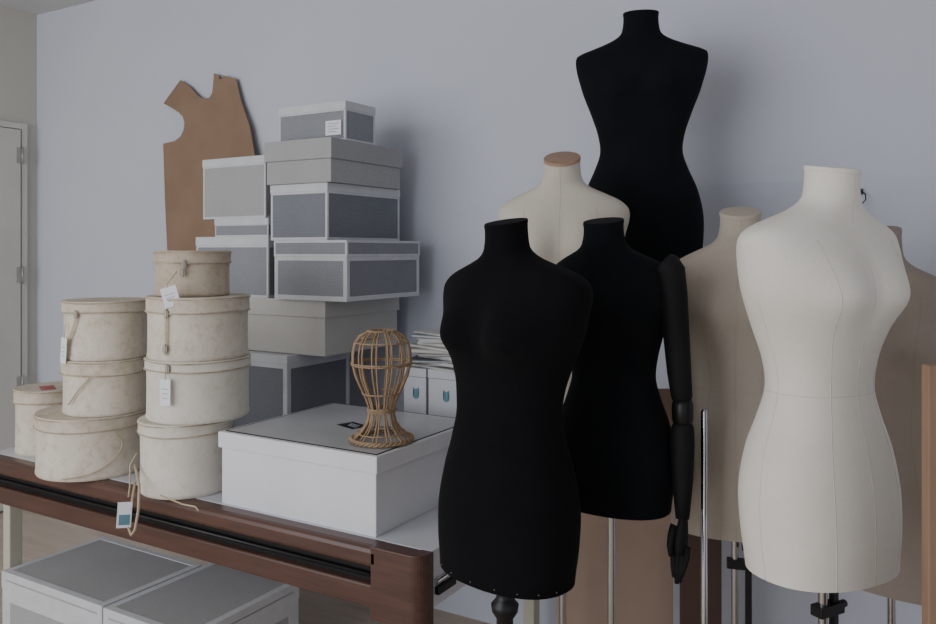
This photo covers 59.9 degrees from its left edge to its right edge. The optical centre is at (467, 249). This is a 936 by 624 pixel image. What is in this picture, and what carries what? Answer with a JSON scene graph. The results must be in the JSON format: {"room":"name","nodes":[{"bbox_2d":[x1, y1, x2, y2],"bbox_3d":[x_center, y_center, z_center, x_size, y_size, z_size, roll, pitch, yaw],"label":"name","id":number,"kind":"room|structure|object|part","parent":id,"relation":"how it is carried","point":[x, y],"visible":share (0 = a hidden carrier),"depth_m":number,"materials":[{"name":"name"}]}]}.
{"room":"design studio","nodes":[
{"label":"design studio","id":0,"kind":"room"},
{"bbox_2d":[0,6,36,511],"bbox_3d":[-4.156,0.050,2.264,0.100,2.900,6.050,0,0,31],"label":"wall","id":1,"kind":"structure","parent":0,"point":[18,29],"depth_m":4.79,"materials":[{"name":"beige paint"}]},
{"bbox_2d":[0,120,26,510],"bbox_3d":[-2.846,0.380,4.330,0.042,2.240,1.020,0,0,31],"label":"door","id":2,"kind":"structure","parent":1,"relation":"in","point":[13,142],"depth_m":4.68,"materials":[{"name":"paint"}]},
{"bbox_3d":[-2.855,0.380,4.335,0.021,2.240,1.020,0,0,31],"label":"frame","id":3,"kind":"part","parent":2,"relation":"part of","materials":[{"name":"paint"}]},
{"bbox_2d":[0,0,94,14],"bbox_3d":[-1.001,-1.450,0.449,7.380,0.100,6.150,0,0,31],"label":"ceiling","id":4,"kind":"structure","parent":0,"point":[36,7],"depth_m":4.63,"materials":[{"name":"paint"}]},
{"bbox_2d":[0,510,489,623],"bbox_3d":[-1.001,1.550,0.449,7.380,0.100,6.150,0,0,31],"label":"floor","id":5,"kind":"structure","parent":0,"point":[42,536],"depth_m":3.97,"materials":[{"name":"brown wood"}]},
{"bbox_2d":[2,536,201,623],"bbox_3d":[-1.364,1.343,3.031,0.590,0.315,0.420,0,0,31],"label":"storage box","id":6,"kind":"object","parent":5,"relation":"on","point":[72,585],"visible":0.73,"depth_m":2.95,"materials":[{"name":"grey fabric"}]},
{"bbox_2d":[103,563,298,623],"bbox_3d":[-0.909,1.344,2.808,0.410,0.312,0.500,0,0,31],"label":"storage box","id":7,"kind":"object","parent":5,"relation":"on","point":[210,593],"visible":0.8,"depth_m":2.78,"materials":[{"name":"grey fabric"}]},
{"bbox_2d":[0,447,539,623],"bbox_3d":[-0.653,1.125,2.987,1.967,0.750,1.190,0,0,31],"label":"table","id":8,"kind":"object","parent":5,"relation":"on","point":[397,573],"visible":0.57,"depth_m":2.27,"materials":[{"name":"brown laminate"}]},
{"bbox_3d":[-1.720,1.200,3.068,0.044,0.600,0.050,0,0,31],"label":"leg","id":9,"kind":"part","parent":8,"relation":"part of","materials":[{"name":"beige wood"}]},
{"bbox_2d":[12,381,62,455],"bbox_3d":[-1.581,0.632,3.068,0.243,0.235,0.244,0,0,31],"label":"box","id":10,"kind":"object","parent":8,"relation":"on","point":[28,399],"visible":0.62,"depth_m":2.96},
{"bbox_3d":[-1.581,0.540,3.067,0.238,0.050,0.240,0,0,31],"label":"lid","id":11,"kind":"part","parent":10,"relation":"part of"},
{"bbox_2d":[33,404,145,481],"bbox_3d":[-1.288,0.649,2.794,0.370,0.202,0.370,0,0,31],"label":"box","id":12,"kind":"object","parent":8,"relation":"on","point":[68,448],"visible":0.69,"depth_m":2.64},
{"bbox_3d":[-1.289,0.571,2.795,0.364,0.045,0.366,0,0,31],"label":"lid","id":13,"kind":"part","parent":12,"relation":"part of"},
{"bbox_3d":[-1.218,0.669,2.636,0.182,0.141,0.027,0,0,-24],"label":"cord","id":14,"kind":"part","parent":12,"relation":"part of","materials":[{"name":"beige fabric"}]},
{"bbox_2d":[59,356,145,416],"bbox_3d":[-1.244,0.457,2.791,0.288,0.182,0.290,0,0,31],"label":"box","id":15,"kind":"object","parent":12,"relation":"on","point":[99,388],"visible":0.75,"depth_m":2.67,"materials":[{"name":"beige cardboard"}]},
{"bbox_3d":[-1.274,0.463,2.653,0.082,0.093,0.010,0,0,12],"label":"cord","id":16,"kind":"part","parent":15,"relation":"part of","materials":[{"name":"beige fabric"}]},
{"bbox_3d":[-1.244,0.391,2.791,0.284,0.050,0.282,0,0,31],"label":"lid","id":17,"kind":"part","parent":15,"relation":"part of","materials":[{"name":"beige cardboard"}]},
{"bbox_2d":[60,297,146,363],"bbox_3d":[-1.246,0.273,2.791,0.287,0.205,0.293,0,0,31],"label":"box","id":18,"kind":"object","parent":15,"relation":"on","point":[99,328],"visible":0.91,"depth_m":2.68,"materials":[{"name":"paper"}]},
{"bbox_3d":[-1.244,0.190,2.795,0.283,0.040,0.279,0,0,31],"label":"lid","id":19,"kind":"part","parent":18,"relation":"part of","materials":[{"name":"beige cardboard"}]},
{"bbox_2d":[116,415,233,536],"bbox_3d":[-0.897,0.682,2.522,0.291,0.313,0.390,0,0,5],"label":"box","id":20,"kind":"object","parent":8,"relation":"on","point":[178,462],"visible":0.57,"depth_m":2.44,"materials":[{"name":"paper"}]},
{"bbox_2d":[118,514,129,524],"bbox_3d":[-1.009,0.792,2.383,0.032,0.032,0.001,0,0,-20],"label":"print","id":21,"kind":"object","parent":20,"relation":"attached to","point":[123,519],"depth_m":2.38},
{"bbox_3d":[-0.892,0.546,2.571,0.285,0.040,0.289,0,0,31],"label":"lid","id":22,"kind":"part","parent":20,"relation":"part of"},
{"bbox_2d":[143,353,250,424],"bbox_3d":[-0.861,0.431,2.590,0.328,0.189,0.334,0,0,31],"label":"box","id":23,"kind":"object","parent":20,"relation":"on","point":[205,392],"visible":0.77,"depth_m":2.46,"materials":[{"name":"paper"}]},
{"bbox_2d":[144,293,250,361],"bbox_3d":[-0.859,0.240,2.592,0.323,0.193,0.324,0,0,31],"label":"box","id":24,"kind":"object","parent":23,"relation":"on","point":[205,328],"visible":0.88,"depth_m":2.46,"materials":[{"name":"beige cardboard"}]},
{"bbox_2d":[152,251,231,308],"bbox_3d":[-0.895,0.089,2.587,0.244,0.174,0.289,0,0,31],"label":"box","id":25,"kind":"object","parent":24,"relation":"on","point":[178,274],"visible":1,"depth_m":2.51,"materials":[{"name":"paper"}]},
{"bbox_3d":[-0.883,0.022,2.606,0.240,0.040,0.238,0,0,31],"label":"lid","id":26,"kind":"part","parent":25,"relation":"part of","materials":[{"name":"beige cardboard"}]},
{"bbox_3d":[-0.860,0.169,2.592,0.318,0.050,0.320,0,0,31],"label":"lid","id":27,"kind":"part","parent":24,"relation":"part of","materials":[{"name":"beige cardboard"}]},
{"bbox_3d":[-0.860,0.354,2.592,0.324,0.035,0.322,0,0,31],"label":"lid","id":28,"kind":"part","parent":23,"relation":"part of","materials":[{"name":"beige cardboard"}]},
{"bbox_3d":[-1.000,0.827,2.549,1.798,0.042,0.038,0,0,31],"label":"slot rail","id":29,"kind":"part","parent":8,"relation":"part of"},
{"bbox_3d":[-1.013,0.828,2.525,1.780,0.012,0.012,0,0,31],"label":"guide rod","id":30,"kind":"part","parent":8,"relation":"part of","materials":[{"name":"black paint"}]},
{"bbox_3d":[-1.008,0.778,2.534,1.820,0.055,0.049,0,0,31],"label":"moulding","id":31,"kind":"part","parent":8,"relation":"part of","materials":[{"name":"brown wood"}]},
{"bbox_2d":[233,350,349,427],"bbox_3d":[-0.793,0.572,3.303,0.503,0.356,0.370,0,0,31],"label":"storage box","id":32,"kind":"object","parent":8,"relation":"on","point":[280,384],"visible":0.43,"depth_m":3.10,"materials":[{"name":"grey fabric"}]},
{"bbox_3d":[-0.793,0.410,3.303,0.499,0.028,0.366,0,0,31],"label":"lid","id":33,"kind":"part","parent":32,"relation":"part of","materials":[{"name":"white paper"}]},
{"bbox_3d":[-0.793,0.572,3.303,0.503,0.356,0.370,0,0,31],"label":"edge trim","id":34,"kind":"part","parent":32,"relation":"part of","materials":[{"name":"white paper"}]},
{"bbox_2d":[248,297,398,356],"bbox_3d":[-0.742,0.290,3.389,0.783,0.208,0.470,0,0,31],"label":"storage box","id":35,"kind":"object","parent":32,"relation":"on","point":[302,327],"visible":0.55,"depth_m":3.10,"materials":[{"name":"fabric"}]},
{"bbox_2d":[196,236,274,297],"bbox_3d":[-0.839,0.067,3.417,0.408,0.239,0.420,0,0,31],"label":"storage box","id":36,"kind":"object","parent":35,"relation":"on","point":[252,266],"visible":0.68,"depth_m":3.19,"materials":[{"name":"grey fabric"}]},
{"bbox_2d":[214,218,270,236],"bbox_3d":[-0.807,-0.089,3.363,0.298,0.072,0.360,0,0,31],"label":"storage box","id":37,"kind":"object","parent":36,"relation":"on","point":[238,227],"visible":0.54,"depth_m":3.21,"materials":[{"name":"grey fabric"}]},
{"bbox_2d":[203,155,270,219],"bbox_3d":[-0.835,-0.246,3.392,0.360,0.243,0.380,0,0,32],"label":"storage box","id":38,"kind":"object","parent":37,"relation":"on","point":[235,187],"visible":0.46,"depth_m":3.23,"materials":[{"name":"grey fabric"}]},
{"bbox_3d":[-0.742,0.218,3.389,0.783,0.065,0.470,0,0,31],"label":"lid","id":39,"kind":"part","parent":35,"relation":"part of","materials":[{"name":"fabric"}]},
{"bbox_2d":[274,240,419,301],"bbox_3d":[-0.466,0.075,3.187,0.355,0.222,0.465,0,0,31],"label":"storage box","id":40,"kind":"object","parent":35,"relation":"on","point":[311,270],"visible":1,"depth_m":3.01,"materials":[{"name":"grey fabric"}]},
{"bbox_2d":[270,182,399,240],"bbox_3d":[-0.518,-0.141,3.220,0.288,0.211,0.449,0,0,31],"label":"storage box","id":41,"kind":"object","parent":40,"relation":"on","point":[323,210],"visible":0.9,"depth_m":3.06,"materials":[{"name":"grey fabric"}]},
{"bbox_2d":[264,137,401,189],"bbox_3d":[-0.521,-0.328,3.202,0.325,0.161,0.454,0,0,30],"label":"storage box","id":42,"kind":"object","parent":41,"relation":"on","point":[325,159],"visible":0.96,"depth_m":3.03,"materials":[{"name":"grey cardboard"}]},
{"bbox_2d":[278,100,375,144],"bbox_3d":[-0.553,-0.482,3.179,0.338,0.149,0.188,0,0,31],"label":"storage box","id":43,"kind":"object","parent":42,"relation":"on","point":[344,119],"visible":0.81,"depth_m":3.10,"materials":[{"name":"grey fabric"}]},
{"bbox_3d":[-0.521,-0.370,3.202,0.325,0.075,0.454,0,0,30],"label":"lid","id":44,"kind":"part","parent":42,"relation":"part of","materials":[{"name":"grey fabric"}]},
{"bbox_3d":[-0.466,-0.005,3.187,0.351,0.058,0.461,0,0,31],"label":"lid","id":45,"kind":"part","parent":40,"relation":"part of","materials":[{"name":"grey fabric"}]},
{"bbox_2d":[218,403,454,536],"bbox_3d":[-0.354,0.642,2.482,0.586,0.216,0.527,0,0,31],"label":"box","id":46,"kind":"object","parent":8,"relation":"on","point":[303,465],"visible":0.85,"depth_m":2.28,"materials":[{"name":"white cardboard"}]},
{"bbox_3d":[-0.354,0.560,2.482,0.586,0.047,0.527,0,0,31],"label":"lid","id":47,"kind":"part","parent":46,"relation":"part of","materials":[{"name":"white cardboard"}]},
{"bbox_2d":[348,328,413,447],"bbox_3d":[-0.242,0.379,2.276,0.183,0.312,0.183,0,0,-43],"label":"stand","id":48,"kind":"object","parent":46,"relation":"on","point":[366,430],"visible":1,"depth_m":2.24,"materials":[{"name":"brown wicker"}]},
{"bbox_2d":[404,366,428,413],"bbox_3d":[-0.127,0.584,2.983,0.099,0.332,0.244,0,0,31],"label":"box","id":49,"kind":"object","parent":8,"relation":"on","point":[416,387],"visible":0.27,"depth_m":2.87,"materials":[{"name":"white cardboard"}]},
{"bbox_3d":[-0.127,0.433,2.983,0.099,0.031,0.244,0,0,31],"label":"lid","id":50,"kind":"part","parent":49,"relation":"part of","materials":[{"name":"white cardboard"}]},
{"bbox_3d":[0.054,0.835,2.273,0.016,0.015,0.535,0,0,31],"label":"rail","id":51,"kind":"part","parent":8,"relation":"part of","materials":[{"name":"silver metal"}]},
{"bbox_2d":[428,369,456,417],"bbox_3d":[-0.003,0.584,2.909,0.179,0.332,0.244,0,0,31],"label":"box","id":52,"kind":"object","parent":8,"relation":"on","point":[442,384],"visible":0.25,"depth_m":2.82,"materials":[{"name":"white cardboard"}]},
{"bbox_2d":[411,362,453,371],"bbox_3d":[-0.065,0.415,2.934,0.200,0.007,0.260,0,0,-43],"label":"magazine","id":53,"kind":"object","parent":52,"relation":"on","point":[448,369],"visible":0.21,"depth_m":2.84,"materials":[{"name":"white paper"}]},
{"bbox_2d":[415,363,443,366],"bbox_3d":[-0.036,0.409,2.947,0.260,0.005,0.200,0,0,16],"label":"magazine","id":54,"kind":"object","parent":53,"relation":"on","point":[417,364],"visible":0.14,"depth_m":2.88,"materials":[{"name":"grey paper"}]},
{"bbox_2d":[413,362,452,367],"bbox_3d":[-0.055,0.400,2.937,0.260,0.012,0.200,0,0,41],"label":"magazine","id":55,"kind":"object","parent":54,"relation":"on","point":[436,364],"visible":0.1,"depth_m":2.84,"materials":[{"name":"white paper"}]},
{"bbox_2d":[412,355,451,362],"bbox_3d":[-0.069,0.390,2.926,0.260,0.006,0.200,0,0,10],"label":"magazine","id":56,"kind":"object","parent":55,"relation":"on","point":[416,358],"visible":0.17,"depth_m":2.85,"materials":[{"name":"grey paper"}]},
{"bbox_2d":[419,356,451,360],"bbox_3d":[-0.018,0.381,2.930,0.200,0.013,0.260,0,0,-45],"label":"magazine","id":57,"kind":"object","parent":56,"relation":"on","point":[433,357],"visible":0.1,"depth_m":2.88,"materials":[{"name":"white paper"}]},
{"bbox_2d":[417,353,449,356],"bbox_3d":[-0.029,0.370,2.933,0.260,0.007,0.200,0,0,14],"label":"magazine","id":58,"kind":"object","parent":57,"relation":"on","point":[419,354],"visible":0.14,"depth_m":2.85,"materials":[{"name":"white paper"}]},
{"bbox_2d":[407,347,448,354],"bbox_3d":[-0.060,0.359,2.944,0.260,0.014,0.200,0,0,22],"label":"magazine","id":59,"kind":"object","parent":58,"relation":"on","point":[413,349],"visible":0.24,"depth_m":2.87,"materials":[{"name":"white paper"}]},
{"bbox_2d":[410,343,447,351],"bbox_3d":[-0.059,0.347,2.935,0.200,0.010,0.260,0,0,-40],"label":"magazine","id":60,"kind":"object","parent":59,"relation":"on","point":[411,344],"visible":0.07,"depth_m":2.88,"materials":[{"name":"white paper"}]},
{"bbox_2d":[417,341,444,347],"bbox_3d":[-0.022,0.335,2.917,0.260,0.014,0.200,0,0,40],"label":"magazine","id":61,"kind":"object","parent":60,"relation":"on","point":[441,345],"visible":0.21,"depth_m":2.87,"materials":[{"name":"white paper"}]},
{"bbox_2d":[418,338,441,342],"bbox_3d":[-0.028,0.321,2.941,0.260,0.014,0.200,0,0,14],"label":"magazine","id":62,"kind":"object","parent":61,"relation":"on","point":[421,340],"visible":0.17,"depth_m":2.87,"materials":[{"name":"white paper"}]},
{"bbox_2d":[410,333,440,338],"bbox_3d":[-0.044,0.308,2.933,0.260,0.010,0.200,0,0,34],"label":"magazine","id":63,"kind":"object","parent":62,"relation":"on","point":[418,335],"visible":0.19,"depth_m":2.89,"materials":[{"name":"white paper"}]},
{"bbox_2d":[414,329,439,335],"bbox_3d":[-0.044,0.300,2.946,0.200,0.006,0.260,0,0,-37],"label":"magazine","id":64,"kind":"object","parent":63,"relation":"on","point":[436,332],"visible":0.29,"depth_m":2.96,"materials":[{"name":"white paper"}]},
{"bbox_3d":[-0.003,0.433,2.909,0.179,0.031,0.244,0,0,31],"label":"lid","id":65,"kind":"part","parent":52,"relation":"part of","materials":[{"name":"white cardboard"}]},
{"bbox_3d":[-0.626,0.845,2.988,1.893,0.111,1.100,0,0,31],"label":"under frame","id":66,"kind":"part","parent":8,"relation":"part of","materials":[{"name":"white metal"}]},
{"bbox_3d":[0.235,1.200,3.001,0.044,0.600,0.050,0,0,31],"label":"leg","id":67,"kind":"part","parent":8,"relation":"part of","materials":[{"name":"beige wood"}]},
{"bbox_2d":[438,218,592,623],"bbox_3d":[0.090,0.715,1.733,0.382,1.570,0.263,0,0,45],"label":"mannequin","id":68,"kind":"object","parent":5,"relation":"on","point":[513,328],"visible":1,"depth_m":1.64,"materials":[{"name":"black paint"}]},
{"bbox_2d":[498,151,629,623],"bbox_3d":[0.263,0.612,2.251,0.364,1.777,0.240,0,0,13],"label":"mannequin","id":69,"kind":"object","parent":5,"relation":"on","point":[556,210],"visible":0.24,"depth_m":2.18,"materials":[{"name":"beige fabric"}]},
{"bbox_2d":[557,388,672,623],"bbox_3d":[0.435,0.955,2.402,0.343,1.090,0.009,0,0,0],"label":"cardboard sheet","id":70,"kind":"object","parent":5,"relation":"on","point":[644,579],"visible":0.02,"depth_m":2.40,"materials":[{"name":"brown cardboard"}]},
{"bbox_2d":[557,217,694,623],"bbox_3d":[0.364,0.710,1.938,0.360,1.580,0.228,0,0,33],"label":"mannequin","id":71,"kind":"object","parent":5,"relation":"on","point":[629,462],"visible":0.79,"depth_m":1.86,"materials":[{"name":"black fabric"}]},
{"bbox_3d":[0.472,0.181,1.865,0.086,0.345,0.068,0,0,33],"label":"arm","id":72,"kind":"part","parent":71,"relation":"part of"},
{"bbox_2d":[576,9,707,261],"bbox_3d":[0.544,0.377,2.554,0.408,2.246,0.261,0,0,13],"label":"mannequin","id":73,"kind":"object","parent":5,"relation":"on","point":[641,88],"visible":0.8,"depth_m":2.46,"materials":[{"name":"black fabric"}]},
{"bbox_2d":[680,534,721,623],"bbox_3d":[0.672,1.160,2.346,0.117,0.680,0.020,0,0,0],"label":"wooden board","id":74,"kind":"object","parent":5,"relation":"on","point":[690,587],"visible":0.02,"depth_m":2.34,"materials":[{"name":"brown wood"}]},
{"bbox_2d":[701,409,707,623],"bbox_3d":[0.549,0.935,1.889,0.140,1.130,0.140,0,0,31],"label":"metal stand","id":75,"kind":"object","parent":5,"relation":"on","point":[704,413],"visible":1,"depth_m":1.88,"materials":[{"name":"silver metal"}]},
{"bbox_2d":[671,207,764,623],"bbox_3d":[0.680,0.694,2.052,0.339,1.611,0.239,0,0,17],"label":"mannequin","id":76,"kind":"object","parent":5,"relation":"on","point":[727,370],"visible":0.43,"depth_m":1.98,"materials":[{"name":"beige fabric"}]},
{"bbox_2d":[736,165,910,623],"bbox_3d":[0.705,0.665,1.622,0.388,1.671,0.269,0,0,-27],"label":"mannequin","id":77,"kind":"object","parent":5,"relation":"on","point":[824,282],"visible":1,"depth_m":1.52,"materials":[{"name":"white fabric"}]},
{"bbox_2d":[863,226,935,623],"bbox_3d":[1.091,0.718,2.103,0.239,1.564,0.370,0,0,-44],"label":"mannequin","id":78,"kind":"object","parent":5,"relation":"on","point":[910,343],"visible":0.27,"depth_m":1.99,"materials":[{"name":"beige fabric"}]},
{"bbox_2d":[922,364,935,623],"bbox_3d":[0.926,0.842,1.300,0.389,1.316,0.023,0,0,0],"label":"wooden board","id":79,"kind":"object","parent":5,"relation":"on","point":[928,370],"visible":1,"depth_m":1.29,"materials":[{"name":"brown wood"}]},
{"bbox_2d":[37,0,935,623],"bbox_3d":[0.543,0.050,3.050,7.380,2.900,0.100,0,0,31],"label":"wall","id":80,"kind":"structure","parent":0,"point":[474,96],"depth_m":3.38,"materials":[{"name":"paint"}]},
{"bbox_2d":[163,73,254,250],"bbox_3d":[-1.304,-0.066,4.003,0.700,1.628,0.112,0,0,31],"label":"sewing pattern","id":81,"kind":"object","parent":80,"relation":"attached to","point":[217,126],"visible":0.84,"depth_m":4.06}
]}

